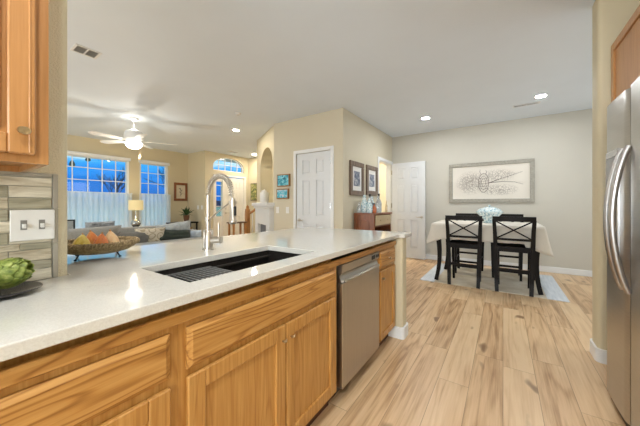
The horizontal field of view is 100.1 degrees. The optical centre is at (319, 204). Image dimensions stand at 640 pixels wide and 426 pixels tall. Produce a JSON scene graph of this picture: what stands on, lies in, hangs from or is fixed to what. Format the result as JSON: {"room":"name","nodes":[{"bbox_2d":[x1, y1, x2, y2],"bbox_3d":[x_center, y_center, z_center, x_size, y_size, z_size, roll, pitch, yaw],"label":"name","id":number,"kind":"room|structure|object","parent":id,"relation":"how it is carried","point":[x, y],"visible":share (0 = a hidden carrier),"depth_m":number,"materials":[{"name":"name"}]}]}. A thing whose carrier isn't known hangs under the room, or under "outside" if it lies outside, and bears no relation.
{"room":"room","nodes":[
{"label":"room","id":0,"kind":"room"},
{"bbox_2d":[29,0,66,276],"bbox_3d":[-1.935,-0.200,0.016,0.585,2.740,2.744,0,0,34],"label":"wall","id":1,"kind":"structure","parent":0,"point":[57,8],"depth_m":0.96,"materials":[{"name":"beige paint"}]},
{"bbox_2d":[0,0,48,172],"bbox_3d":[-1.083,-0.594,0.426,0.354,0.973,0.882,0,0,34],"label":"upper cabinet","id":2,"kind":"object","parent":1,"relation":"attached to","point":[24,24],"visible":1,"depth_m":0.67,"materials":[{"name":"brown wood"}]},
{"bbox_2d":[0,171,57,280],"bbox_3d":[-1.515,0.073,0.103,0.012,0.365,2.062,0,0,34],"label":"backsplash","id":3,"kind":"structure","parent":1,"relation":"attached to","point":[18,190],"depth_m":0.90,"materials":[{"name":"beige tile"}]},
{"bbox_2d":[10,210,54,241],"bbox_3d":[-0.956,0.067,0.895,0.018,0.102,0.104,0,0,34],"label":"switch plate","id":4,"kind":"object","parent":1,"relation":"attached to","point":[25,225],"visible":1,"depth_m":0.89,"materials":[{"name":"white plastic"}]},
{"bbox_2d":[67,134,187,221],"bbox_3d":[-6.088,-0.200,5.404,0.150,2.740,6.960,0,0,34],"label":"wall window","id":5,"kind":"structure","parent":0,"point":[178,168],"depth_m":7.12,"materials":[{"name":"beige paint"}]},
{"bbox_2d":[67,150,132,226],"bbox_3d":[-5.429,-0.310,6.280,0.190,1.800,1.750,0,0,34],"label":"window","id":6,"kind":"structure","parent":5,"relation":"attached to","point":[69,153],"depth_m":6.53,"materials":[{"name":"white paint"}]},
{"bbox_2d":[67,191,131,228],"bbox_3d":[-5.327,0.206,6.211,0.056,1.028,1.730,0,0,34],"label":"cafe curtain","id":7,"kind":"object","parent":6,"relation":"hanging from","point":[83,207],"visible":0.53,"depth_m":6.34,"materials":[{"name":"white fabric"}]},
{"bbox_2d":[139,160,169,226],"bbox_3d":[-4.623,-0.310,7.461,0.190,1.800,0.850,0,0,34],"label":"window","id":8,"kind":"structure","parent":5,"relation":"attached to","point":[145,162],"depth_m":7.49,"materials":[{"name":"white paint"}]},
{"bbox_2d":[140,193,170,225],"bbox_3d":[-4.520,0.206,7.391,0.053,1.028,0.830,0,0,34],"label":"cafe curtain","id":9,"kind":"object","parent":8,"relation":"hanging from","point":[156,210],"visible":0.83,"depth_m":7.38,"materials":[{"name":"white fabric"}]},
{"bbox_2d":[174,182,186,200],"bbox_3d":[-4.178,-0.395,8.041,0.032,0.540,0.400,0,0,34],"label":"picture frame","id":10,"kind":"object","parent":5,"relation":"attached to","point":[180,189],"visible":1,"depth_m":8.04,"materials":[{"name":"red wood"}]},
{"bbox_2d":[188,151,201,230],"bbox_3d":[-3.852,-0.200,8.146,1.050,2.740,0.090,0,0,34],"label":"wall","id":11,"kind":"structure","parent":0,"point":[194,159],"depth_m":8.00,"materials":[{"name":"beige paint"}]},
{"bbox_2d":[202,151,247,236],"bbox_3d":[-2.920,-0.200,8.448,0.150,2.740,1.640,0,0,34],"label":"wall","id":12,"kind":"structure","parent":0,"point":[208,158],"depth_m":7.90,"materials":[{"name":"beige paint"}]},
{"bbox_2d":[216,179,221,216],"bbox_3d":[-3.085,-0.255,8.143,0.040,1.250,0.230,0,0,34],"label":"window","id":13,"kind":"structure","parent":12,"relation":"in","point":[217,180],"depth_m":8.15,"materials":[{"name":"beige paint"}]},
{"bbox_2d":[213,158,242,172],"bbox_3d":[-2.904,-1.260,8.461,0.050,0.470,1.190,0,0,34],"label":"window","id":14,"kind":"structure","parent":12,"relation":"in","point":[218,164],"depth_m":8.50,"materials":[{"name":"white paint"}]},
{"bbox_2d":[213,174,245,236],"bbox_3d":[-2.855,0.120,8.476,0.105,2.100,1.220,0,0,34],"label":"trim","id":15,"kind":"structure","parent":12,"relation":"attached to","point":[216,220],"depth_m":8.22,"materials":[{"name":"beige paint"}]},
{"bbox_2d":[225,178,242,235],"bbox_3d":[-2.749,0.155,8.592,0.101,2.030,0.750,0,0,34],"label":"door","id":16,"kind":"structure","parent":12,"relation":"in","point":[238,183],"depth_m":8.68,"materials":[{"name":"beige paint"}]},
{"bbox_2d":[248,157,256,232],"bbox_3d":[-1.969,-0.200,8.777,1.350,2.740,0.124,0,0,34],"label":"wall","id":17,"kind":"structure","parent":0,"point":[252,162],"depth_m":8.91,"materials":[{"name":"beige paint"}]},
{"bbox_2d":[257,140,257,202],"bbox_3d":[-1.115,-0.200,6.698,0.900,2.740,0.080,0,0,-26],"label":"wall","id":18,"kind":"structure","parent":0,"point":[257,140],"depth_m":6.49,"materials":[{"name":"beige paint"}]},
{"bbox_2d":[258,125,273,202],"bbox_3d":[-1.047,-0.200,5.909,0.320,2.740,1.433,0,0,-26],"label":"wall","id":19,"kind":"structure","parent":0,"point":[265,142],"depth_m":6.23,"materials":[{"name":"beige paint"}]},
{"bbox_2d":[274,108,345,229],"bbox_3d":[-0.237,-0.200,4.787,1.530,2.740,0.080,0,0,34],"label":"wall","id":20,"kind":"structure","parent":0,"point":[328,128],"depth_m":4.74,"materials":[{"name":"beige paint"}]},
{"bbox_2d":[276,188,288,198],"bbox_3d":[-0.700,-0.210,5.031,0.290,0.190,0.037,0,0,34],"label":"painting","id":21,"kind":"object","parent":20,"relation":"attached to","point":[280,193],"visible":1,"depth_m":5.01,"materials":[{"name":"paint"}]},
{"bbox_2d":[277,174,289,186],"bbox_3d":[-0.683,-0.460,5.020,0.310,0.230,0.037,0,0,34],"label":"painting","id":22,"kind":"object","parent":20,"relation":"attached to","point":[283,180],"visible":1,"depth_m":5.00,"materials":[{"name":"fabric"}]},
{"bbox_2d":[293,145,333,227],"bbox_3d":[-0.128,0.095,4.653,0.860,2.150,0.101,0,0,34],"label":"door","id":23,"kind":"structure","parent":20,"relation":"in","point":[315,170],"depth_m":4.65,"materials":[{"name":"white paint"}]},
{"bbox_2d":[67,0,594,163],"bbox_3d":[-0.245,-1.620,4.163,11.500,0.100,11.800,0,0,34],"label":"ceiling","id":24,"kind":"structure","parent":0,"point":[183,68],"depth_m":3.02,"materials":[{"name":"white paint"}]},
{"bbox_2d":[70,43,101,58],"bbox_3d":[-2.391,-1.566,2.741,0.190,0.007,0.210,0,0,34],"label":"ceiling vent","id":25,"kind":"object","parent":24,"relation":"in","point":[77,48],"visible":1,"depth_m":2.73,"materials":[{"name":"white metal"}]},
{"bbox_2d":[88,117,174,159],"bbox_3d":[-3.354,-1.195,4.793,1.285,0.750,1.280,0,0,34],"label":"ceiling fan","id":26,"kind":"object","parent":24,"relation":"hanging from","point":[134,137],"visible":1,"depth_m":4.73,"materials":[{"name":"white paint"}]},
{"bbox_2d":[513,101,540,107],"bbox_3d":[3.220,-1.566,4.183,0.340,0.007,0.100,0,0,34],"label":"ceiling vent","id":27,"kind":"object","parent":24,"relation":"in","point":[538,102],"visible":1,"depth_m":4.17,"materials":[{"name":"white metal"}]},
{"bbox_2d":[534,94,547,97],"bbox_3d":[3.182,-1.567,3.858,0.160,0.006,0.160,0,0,34],"label":"recessed light","id":28,"kind":"object","parent":24,"relation":"in","point":[540,95],"visible":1,"depth_m":3.85,"materials":[{"name":"white paint"}]},
{"bbox_2d":[346,110,391,228],"bbox_3d":[1.042,-0.200,5.410,0.120,2.740,2.390,0,0,34],"label":"wall","id":29,"kind":"structure","parent":0,"point":[365,142],"depth_m":4.88,"materials":[{"name":"beige paint"}]},
{"bbox_2d":[349,160,363,195],"bbox_3d":[0.652,-0.460,4.704,0.030,0.590,0.535,0,0,34],"label":"picture frame","id":30,"kind":"object","parent":29,"relation":"attached to","point":[356,169],"visible":0.97,"depth_m":4.68,"materials":[{"name":"brown wood"}]},
{"bbox_2d":[354,171,359,186],"bbox_3d":[0.649,-0.460,4.706,0.002,0.260,0.245,0,0,34],"label":"print","id":31,"kind":"object","parent":30,"relation":"attached to","point":[356,173],"depth_m":4.71},
{"bbox_2d":[366,165,377,195],"bbox_3d":[1.020,-0.475,5.243,0.030,0.570,0.530,0,0,34],"label":"picture frame","id":32,"kind":"object","parent":29,"relation":"attached to","point":[371,171],"visible":1,"depth_m":5.22,"materials":[{"name":"brown wood"}]},
{"bbox_2d":[369,174,373,186],"bbox_3d":[1.017,-0.475,5.245,0.002,0.240,0.240,0,0,34],"label":"print","id":33,"kind":"object","parent":32,"relation":"attached to","point":[371,176],"depth_m":5.22},
{"bbox_2d":[378,156,392,231],"bbox_3d":[1.388,0.085,5.900,0.138,2.170,0.870,0,0,34],"label":"trim","id":34,"kind":"structure","parent":29,"relation":"attached to","point":[388,164],"depth_m":6.18,"materials":[{"name":"white paint"}]},
{"bbox_2d":[391,161,424,259],"bbox_3d":[1.924,0.110,5.904,0.747,2.100,0.101,0,0,38],"label":"door","id":35,"kind":"structure","parent":29,"relation":"in","point":[408,179],"depth_m":5.88,"materials":[{"name":"white paint"}]},
{"bbox_2d":[379,163,385,211],"bbox_3d":[0.946,-0.200,7.104,1.950,2.740,3.400,0,0,34],"label":"wall","id":36,"kind":"structure","parent":0,"point":[382,168],"depth_m":8.36,"materials":[{"name":"beige paint"}]},
{"bbox_2d":[390,238,405,326],"bbox_3d":[-0.145,0.728,1.776,0.798,0.884,2.150,0,0,34],"label":"wall","id":37,"kind":"structure","parent":0,"point":[400,247],"depth_m":2.36,"materials":[{"name":"beige paint"}]},
{"bbox_2d":[0,227,410,361],"bbox_3d":[-0.868,0.271,1.034,1.200,0.030,4.330,0,0,34],"label":"countertop","id":38,"kind":"structure","parent":37,"relation":"on","point":[100,292],"depth_m":0.90,"materials":[{"name":"beige stone"}]},
{"bbox_2d":[0,281,42,299],"bbox_3d":[-0.938,0.247,0.701,0.176,0.016,0.296,0,0,32],"label":"serving dish","id":39,"kind":"object","parent":38,"relation":"on","point":[26,286],"visible":0.85,"depth_m":0.79,"materials":[{"name":"ceramic"}]},
{"bbox_2d":[0,257,34,288],"bbox_3d":[-0.889,0.194,0.762,0.112,0.087,0.083,0,0,-34],"label":"artichoke","id":40,"kind":"object","parent":39,"relation":"on","point":[13,271],"visible":1,"depth_m":0.75,"materials":[{"name":"green food"}]},
{"bbox_2d":[67,236,139,260],"bbox_3d":[-1.102,0.214,1.331,0.345,0.083,0.345,0,0,-24],"label":"fruit basket","id":41,"kind":"object","parent":38,"relation":"on","point":[125,242],"visible":0.59,"depth_m":1.23,"materials":[{"name":"wicker"}]},
{"bbox_2d":[72,233,90,244],"bbox_3d":[-1.118,0.173,1.256,0.069,0.085,0.068,0,0,14],"label":"gourd","id":42,"kind":"object","parent":41,"relation":"in","point":[82,239],"visible":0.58,"depth_m":1.24,"materials":[{"name":"yellow plant"}]},
{"bbox_2d":[86,230,97,243],"bbox_3d":[-1.143,0.170,1.347,0.064,0.091,0.064,0,0,42],"label":"gourd","id":43,"kind":"object","parent":41,"relation":"in","point":[91,236],"visible":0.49,"depth_m":1.33,"materials":[{"name":"orange plant"}]},
{"bbox_2d":[93,232,107,243],"bbox_3d":[-1.052,0.172,1.290,0.060,0.086,0.061,0,0,24],"label":"gourd","id":44,"kind":"object","parent":41,"relation":"in","point":[101,238],"visible":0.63,"depth_m":1.27,"materials":[{"name":"orange plant"}]},
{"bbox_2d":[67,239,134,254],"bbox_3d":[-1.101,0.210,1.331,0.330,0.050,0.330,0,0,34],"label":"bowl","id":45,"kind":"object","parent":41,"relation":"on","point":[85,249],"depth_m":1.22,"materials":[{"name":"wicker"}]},
{"bbox_2d":[105,229,118,242],"bbox_3d":[-1.055,0.169,1.357,0.066,0.094,0.067,0,0,29],"label":"gourd","id":46,"kind":"object","parent":41,"relation":"in","point":[111,237],"visible":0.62,"depth_m":1.34,"materials":[{"name":"orange plant"}]},
{"bbox_2d":[202,173,236,249],"bbox_3d":[-0.549,0.040,1.492,0.276,0.433,0.090,0,0,34],"label":"kitchen faucet","id":47,"kind":"object","parent":38,"relation":"on","point":[208,239],"visible":1,"depth_m":1.51,"materials":[{"name":"silver metal"}]},
{"bbox_2d":[155,250,300,281],"bbox_3d":[-0.379,0.398,1.291,0.411,0.224,0.769,0,0,34],"label":"sink","id":48,"kind":"object","parent":38,"relation":"in","point":[236,263],"visible":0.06,"depth_m":1.50,"materials":[{"name":"black stone"}]},
{"bbox_2d":[166,266,233,282],"bbox_3d":[-0.491,0.313,1.128,0.383,0.008,0.314,0,0,34],"label":"drying rack","id":49,"kind":"object","parent":48,"relation":"on","point":[208,268],"visible":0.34,"depth_m":1.22,"materials":[{"name":"metal"}]},
{"bbox_2d":[388,322,407,339],"bbox_3d":[0.432,1.120,2.608,0.813,0.100,0.155,0,0,34],"label":"baseboard","id":50,"kind":"structure","parent":37,"relation":"attached to","point":[401,333],"depth_m":2.35,"materials":[{"name":"white paint"}]},
{"bbox_2d":[310,257,625,425],"bbox_3d":[-0.245,1.220,4.163,11.500,0.100,11.800,0,0,34],"label":"floor","id":51,"kind":"structure","parent":0,"point":[468,356],"depth_m":1.92,"materials":[{"name":"brown wood"}]},
{"bbox_2d":[0,309,177,425],"bbox_3d":[-0.935,0.728,0.557,0.628,0.884,0.965,0,0,34],"label":"base cabinet","id":52,"kind":"object","parent":51,"relation":"on","point":[134,383],"visible":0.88,"depth_m":0.64,"materials":[{"name":"brown wood"}]},
{"bbox_2d":[0,241,395,389],"bbox_3d":[-0.146,0.329,1.171,0.016,0.034,2.868,0,0,34],"label":"rail","id":53,"kind":"object","parent":52,"relation":"attached to","point":[21,372],"visible":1,"depth_m":0.69,"materials":[{"name":"brown wood"}]},
{"bbox_2d":[120,225,201,236],"bbox_3d":[-3.272,0.790,4.625,0.880,0.760,2.150,0,0,34],"label":"sofa","id":54,"kind":"object","parent":51,"relation":"on","point":[125,229],"visible":0.02,"depth_m":4.88,"materials":[{"name":"grey fabric"}]},
{"bbox_2d":[67,219,74,228],"bbox_3d":[-3.928,0.320,4.196,0.020,0.180,0.140,0,0,34],"label":"photo frame","id":55,"kind":"object","parent":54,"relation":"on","point":[70,223],"visible":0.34,"depth_m":4.22,"materials":[{"name":"black plastic"}]},
{"bbox_2d":[67,221,72,228],"bbox_3d":[-3.931,0.320,4.198,0.008,0.140,0.100,0,0,34],"label":"photo","id":56,"kind":"object","parent":55,"relation":"attached to","point":[69,223],"depth_m":4.20,"materials":[{"name":"white paper"}]},
{"bbox_2d":[85,221,114,227],"bbox_3d":[-3.741,0.348,4.564,0.142,0.130,0.420,0,0,34],"label":"throw pillow","id":57,"kind":"object","parent":54,"relation":"on","point":[108,223],"visible":0.73,"depth_m":4.50,"materials":[{"name":"grey fabric"}]},
{"bbox_2d":[133,237,202,245],"bbox_3d":[-2.590,0.820,3.282,0.880,0.700,2.200,0,0,34],"label":"sofa","id":58,"kind":"object","parent":51,"relation":"on","point":[192,238],"visible":0.04,"depth_m":3.46,"materials":[{"name":"grey fabric"}]},
{"bbox_2d":[67,225,121,239],"bbox_3d":[-2.711,0.502,2.892,0.222,0.518,0.950,0,0,34],"label":"throw pillow","id":59,"kind":"object","parent":58,"relation":"on","point":[72,234],"visible":0.12,"depth_m":3.00,"materials":[{"name":"grey fabric"}]},
{"bbox_2d":[117,231,148,242],"bbox_3d":[-2.384,0.531,3.371,0.248,0.417,0.420,0,0,40],"label":"throw pillow","id":60,"kind":"object","parent":58,"relation":"on","point":[143,237],"visible":0.12,"depth_m":3.36,"materials":[{"name":"grey fabric"}]},
{"bbox_2d":[135,227,165,241],"bbox_3d":[-2.239,0.422,3.533,0.140,0.248,0.360,0,0,40],"label":"throw pillow","id":61,"kind":"object","parent":58,"relation":"on","point":[154,234],"visible":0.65,"depth_m":3.51,"materials":[{"name":"beige fabric"}]},
{"bbox_2d":[155,220,190,229],"bbox_3d":[-2.174,0.427,4.004,0.516,0.392,0.244,0,0,-42],"label":"throw pillow","id":62,"kind":"object","parent":58,"relation":"on","point":[185,225],"visible":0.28,"depth_m":3.95,"materials":[{"name":"grey fabric"}]},
{"bbox_2d":[160,229,190,240],"bbox_3d":[-2.040,0.424,3.754,0.163,0.196,0.473,0,0,40],"label":"throw pillow","id":63,"kind":"object","parent":58,"relation":"on","point":[168,234],"visible":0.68,"depth_m":3.71,"materials":[{"name":"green fabric"}]},
{"bbox_2d":[190,230,200,237],"bbox_3d":[-1.912,0.470,4.066,0.154,0.178,0.220,0,0,36],"label":"throw pillow","id":64,"kind":"object","parent":58,"relation":"on","point":[196,233],"visible":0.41,"depth_m":4.03,"materials":[{"name":"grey fabric"}]},
{"bbox_2d":[166,221,198,229],"bbox_3d":[-3.869,0.825,7.546,0.400,0.690,0.720,0,0,34],"label":"console table","id":65,"kind":"object","parent":51,"relation":"on","point":[190,221],"visible":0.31,"depth_m":7.69,"materials":[{"name":"brown wood"}]},
{"bbox_2d":[179,206,193,220],"bbox_3d":[-3.782,0.255,7.604,0.455,0.450,0.377,0,0,-40],"label":"potted plant","id":66,"kind":"object","parent":65,"relation":"on","point":[186,216],"visible":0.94,"depth_m":7.59,"materials":[{"name":"green plant"}]},
{"bbox_2d":[227,221,246,235],"bbox_3d":[-2.158,0.805,6.983,0.240,0.730,0.480,0,0,34],"label":"bench","id":67,"kind":"object","parent":51,"relation":"on","point":[239,222],"visible":0.44,"depth_m":7.06,"materials":[{"name":"brown wood"}]},
{"bbox_2d":[245,205,254,233],"bbox_3d":[-1.621,0.432,7.428,0.880,1.475,0.133,0,0,-19],"label":"stair railing","id":68,"kind":"object","parent":51,"relation":"on","point":[248,212],"visible":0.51,"depth_m":7.27,"materials":[{"name":"brown wood"}]},
{"bbox_2d":[171,259,335,425],"bbox_3d":[-0.397,0.728,1.325,0.650,0.884,0.909,0,0,34],"label":"base cabinet","id":69,"kind":"object","parent":51,"relation":"on","point":[268,358],"visible":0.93,"depth_m":1.05,"materials":[{"name":"brown wood"}]},
{"bbox_2d":[252,202,274,232],"bbox_3d":[-1.236,0.561,5.737,0.169,1.218,1.333,0,0,-26],"label":"fireplace","id":70,"kind":"object","parent":51,"relation":"on","point":[264,212],"visible":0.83,"depth_m":5.52,"materials":[{"name":"white paint"}]},
{"bbox_2d":[252,202,274,208],"bbox_3d":[-1.236,0.011,5.737,0.169,0.118,1.333,0,0,-26],"label":"mantel shelf","id":71,"kind":"object","parent":70,"relation":"attached to","point":[268,205],"depth_m":5.33,"materials":[{"name":"white paint"}]},
{"bbox_2d":[260,189,268,202],"bbox_3d":[-1.148,-0.186,5.528,0.180,0.275,0.180,0,0,34],"label":"candle jar","id":72,"kind":"object","parent":70,"relation":"on","point":[264,195],"visible":0.9,"depth_m":5.45,"materials":[{"name":"white wax"}]},
{"bbox_2d":[328,250,379,401],"bbox_3d":[0.042,0.759,1.942,0.638,0.822,0.575,0,0,34],"label":"dishwasher","id":73,"kind":"object","parent":51,"relation":"on","point":[357,280],"visible":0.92,"depth_m":1.70,"materials":[{"name":"silver metal"}]},
{"bbox_2d":[354,212,391,230],"bbox_3d":[0.985,0.652,4.828,0.402,1.035,0.854,0,0,34],"label":"sideboard","id":74,"kind":"object","parent":51,"relation":"on","point":[381,221],"visible":0.39,"depth_m":4.55,"materials":[{"name":"red wood"}]},
{"bbox_2d":[357,203,360,212],"bbox_3d":[0.669,0.046,4.580,0.062,0.178,0.062,0,0,-33],"label":"glass bottle","id":75,"kind":"object","parent":74,"relation":"on","point":[359,206],"visible":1,"depth_m":4.55,"materials":[{"name":"white"}]},
{"bbox_2d":[361,195,366,212],"bbox_3d":[0.764,-0.020,4.612,0.115,0.310,0.115,0,0,-33],"label":"jar","id":76,"kind":"object","parent":74,"relation":"on","point":[364,202],"visible":0.91,"depth_m":4.57,"materials":[{"name":"glass"}]},
{"bbox_2d":[366,198,372,212],"bbox_3d":[0.832,0.009,4.517,0.106,0.253,0.106,0,0,-33],"label":"jar","id":77,"kind":"object","parent":74,"relation":"on","point":[369,207],"visible":0.93,"depth_m":4.48,"materials":[{"name":"glass"}]},
{"bbox_2d":[375,196,381,212],"bbox_3d":[1.017,-0.009,4.682,0.110,0.288,0.110,0,0,-33],"label":"glass decanter","id":78,"kind":"object","parent":74,"relation":"on","point":[378,204],"visible":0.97,"depth_m":4.64,"materials":[{"name":"white"}]},
{"bbox_2d":[361,241,394,345],"bbox_3d":[0.309,0.728,2.358,0.651,0.884,0.393,0,0,34],"label":"base cabinet","id":79,"kind":"object","parent":51,"relation":"on","point":[386,259],"visible":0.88,"depth_m":2.18,"materials":[{"name":"brown wood"}]},
{"bbox_2d":[420,263,569,301],"bbox_3d":[2.684,1.165,4.294,1.740,0.008,1.440,0,0,34],"label":"area rug","id":80,"kind":"object","parent":51,"relation":"on","point":[510,283],"visible":0.82,"depth_m":4.07,"materials":[{"name":"white carpet"}]},
{"bbox_2d":[445,215,481,288],"bbox_3d":[2.158,0.658,3.990,0.469,1.013,0.495,0,0,34],"label":"dining chair","id":81,"kind":"object","parent":80,"relation":"on","point":[452,243],"visible":0.98,"depth_m":3.86,"materials":[{"name":"black wood"}]},
{"bbox_2d":[455,213,483,272],"bbox_3d":[2.586,0.658,4.655,0.469,1.013,0.495,0,0,34],"label":"dining chair","id":82,"kind":"object","parent":80,"relation":"on","point":[457,250],"visible":0.27,"depth_m":4.70,"materials":[{"name":"brown wood"}]},
{"bbox_2d":[434,239,543,294],"bbox_3d":[2.559,0.726,4.162,1.333,0.881,0.920,0,0,34],"label":"dining table","id":83,"kind":"object","parent":80,"relation":"on","point":[439,244],"visible":0.31,"depth_m":4.13,"materials":[{"name":"brown wood"}]},
{"bbox_2d":[426,220,553,256],"bbox_3d":[2.556,0.462,4.162,1.512,0.370,1.065,0,0,34],"label":"tablecloth","id":84,"kind":"object","parent":83,"relation":"on","point":[437,231],"visible":0.81,"depth_m":3.72,"materials":[{"name":"beige fabric"}]},
{"bbox_2d":[476,205,502,222],"bbox_3d":[2.619,0.136,4.145,0.349,0.281,0.349,0,0,-33],"label":"tureen","id":85,"kind":"object","parent":84,"relation":"on","point":[488,212],"visible":0.88,"depth_m":4.06,"materials":[{"name":"white ceramic"}]},
{"bbox_2d":[491,214,523,280],"bbox_3d":[3.028,0.658,4.353,0.469,1.013,0.495,0,0,34],"label":"dining chair","id":86,"kind":"object","parent":80,"relation":"on","point":[520,264],"visible":0.41,"depth_m":4.27,"materials":[{"name":"brown wood"}]},
{"bbox_2d":[492,216,536,296],"bbox_3d":[2.642,0.658,3.660,0.469,1.013,0.495,0,0,35],"label":"dining chair","id":87,"kind":"object","parent":80,"relation":"on","point":[497,247],"visible":0.97,"depth_m":3.52,"materials":[{"name":"black wood"}]},
{"bbox_2d":[592,0,639,349],"bbox_3d":[2.605,-0.200,1.745,1.165,2.740,0.180,0,0,34],"label":"wall pier","id":88,"kind":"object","parent":51,"relation":"on","point":[609,17],"visible":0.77,"depth_m":1.99,"materials":[{"name":"beige paint"}]},
{"bbox_2d":[590,338,606,364],"bbox_3d":[2.599,1.120,1.749,1.179,0.100,0.208,0,0,34],"label":"baseboard","id":89,"kind":"structure","parent":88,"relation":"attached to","point":[599,355],"depth_m":2.00,"materials":[{"name":"white paint"}]},
{"bbox_2d":[603,76,639,425],"bbox_3d":[1.802,0.290,1.052,0.910,1.760,0.910,0,0,34],"label":"refrigerator","id":90,"kind":"object","parent":51,"relation":"on","point":[621,206],"visible":1,"depth_m":1.36,"materials":[{"name":"silver metal"}]},
{"bbox_3d":[-4.433,0.877,6.454,0.480,0.585,0.480,0,0,34],"label":"side table","id":91,"kind":"object","parent":51,"relation":"on","visible":0},
{"bbox_2d":[128,200,142,226],"bbox_3d":[-4.433,0.234,6.454,0.300,0.700,0.300,0,0,34],"label":"table lamp","id":92,"kind":"object","parent":91,"relation":"on","point":[135,205],"visible":0.84,"depth_m":6.37,"materials":[{"name":"silver metal"}]},
{"bbox_2d":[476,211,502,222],"bbox_3d":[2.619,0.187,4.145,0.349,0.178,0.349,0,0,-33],"label":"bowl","id":93,"kind":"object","parent":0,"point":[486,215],"depth_m":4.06,"materials":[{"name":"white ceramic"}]},
{"bbox_2d":[392,109,591,270],"bbox_3d":[3.841,-0.200,4.854,5.130,2.740,0.150,0,0,34],"label":"wall","id":94,"kind":"structure","parent":0,"point":[560,144],"depth_m":4.76,"materials":[{"name":"beige paint"}]},
{"bbox_2d":[449,158,534,202],"bbox_3d":[3.241,-0.440,5.149,1.386,0.780,0.035,0,0,34],"label":"wall art","id":95,"kind":"object","parent":94,"relation":"attached to","point":[506,180],"visible":1,"depth_m":5.11,"materials":[{"name":"white paper"}]},
{"bbox_2d":[425,254,591,276],"bbox_3d":[3.795,1.120,4.786,5.130,0.100,0.015,0,0,34],"label":"baseboard","id":96,"kind":"structure","parent":94,"relation":"attached to","point":[578,272],"depth_m":4.69,"materials":[{"name":"white paint"}]},
{"bbox_3d":[1.405,-0.200,-0.735,0.350,2.740,5.270,0,0,34],"label":"wall","id":97,"kind":"structure","parent":0,"visible":0},
{"bbox_2d":[611,5,639,101],"bbox_3d":[2.037,-0.895,1.179,0.745,0.530,1.385,0,0,34],"label":"upper cabinet","id":98,"kind":"object","parent":97,"relation":"attached to","point":[625,50],"visible":0.55,"depth_m":1.72,"materials":[{"name":"brown wood"}]},
{"label":"outside","id":99,"kind":"structure","parent":0,"visible":0},
{"bbox_2d":[216,207,220,215],"bbox_3d":[-65.489,1.620,44.718,141.400,0.300,240.000,0,0,34],"label":"ground","id":100,"kind":"structure","parent":99,"point":[217,208],"depth_m":60.61,"materials":[{"name":"teal"}]},
{"bbox_2d":[97,168,124,192],"bbox_3d":[-11.021,-0.308,14.700,2.826,3.565,1.857,0,0,34],"label":"bare tree","id":101,"kind":"object","parent":100,"relation":"on","point":[123,178],"visible":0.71,"depth_m":14.58,"materials":[{"name":"blue plant"}]},
{"bbox_2d":[144,168,163,186],"bbox_3d":[-9.465,-0.723,17.822,1.872,4.397,3.536,0,0,34],"label":"bare tree","id":102,"kind":"object","parent":100,"relation":"on","point":[162,168],"visible":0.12,"depth_m":17.05,"materials":[{"name":"blue plant"}]},
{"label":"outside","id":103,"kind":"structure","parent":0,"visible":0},
{"bbox_2d":[216,200,220,205],"bbox_3d":[-132.134,0.452,90.226,20.000,13.437,300.000,0,0,34],"label":"hills","id":104,"kind":"structure","parent":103,"point":[218,202],"depth_m":171.40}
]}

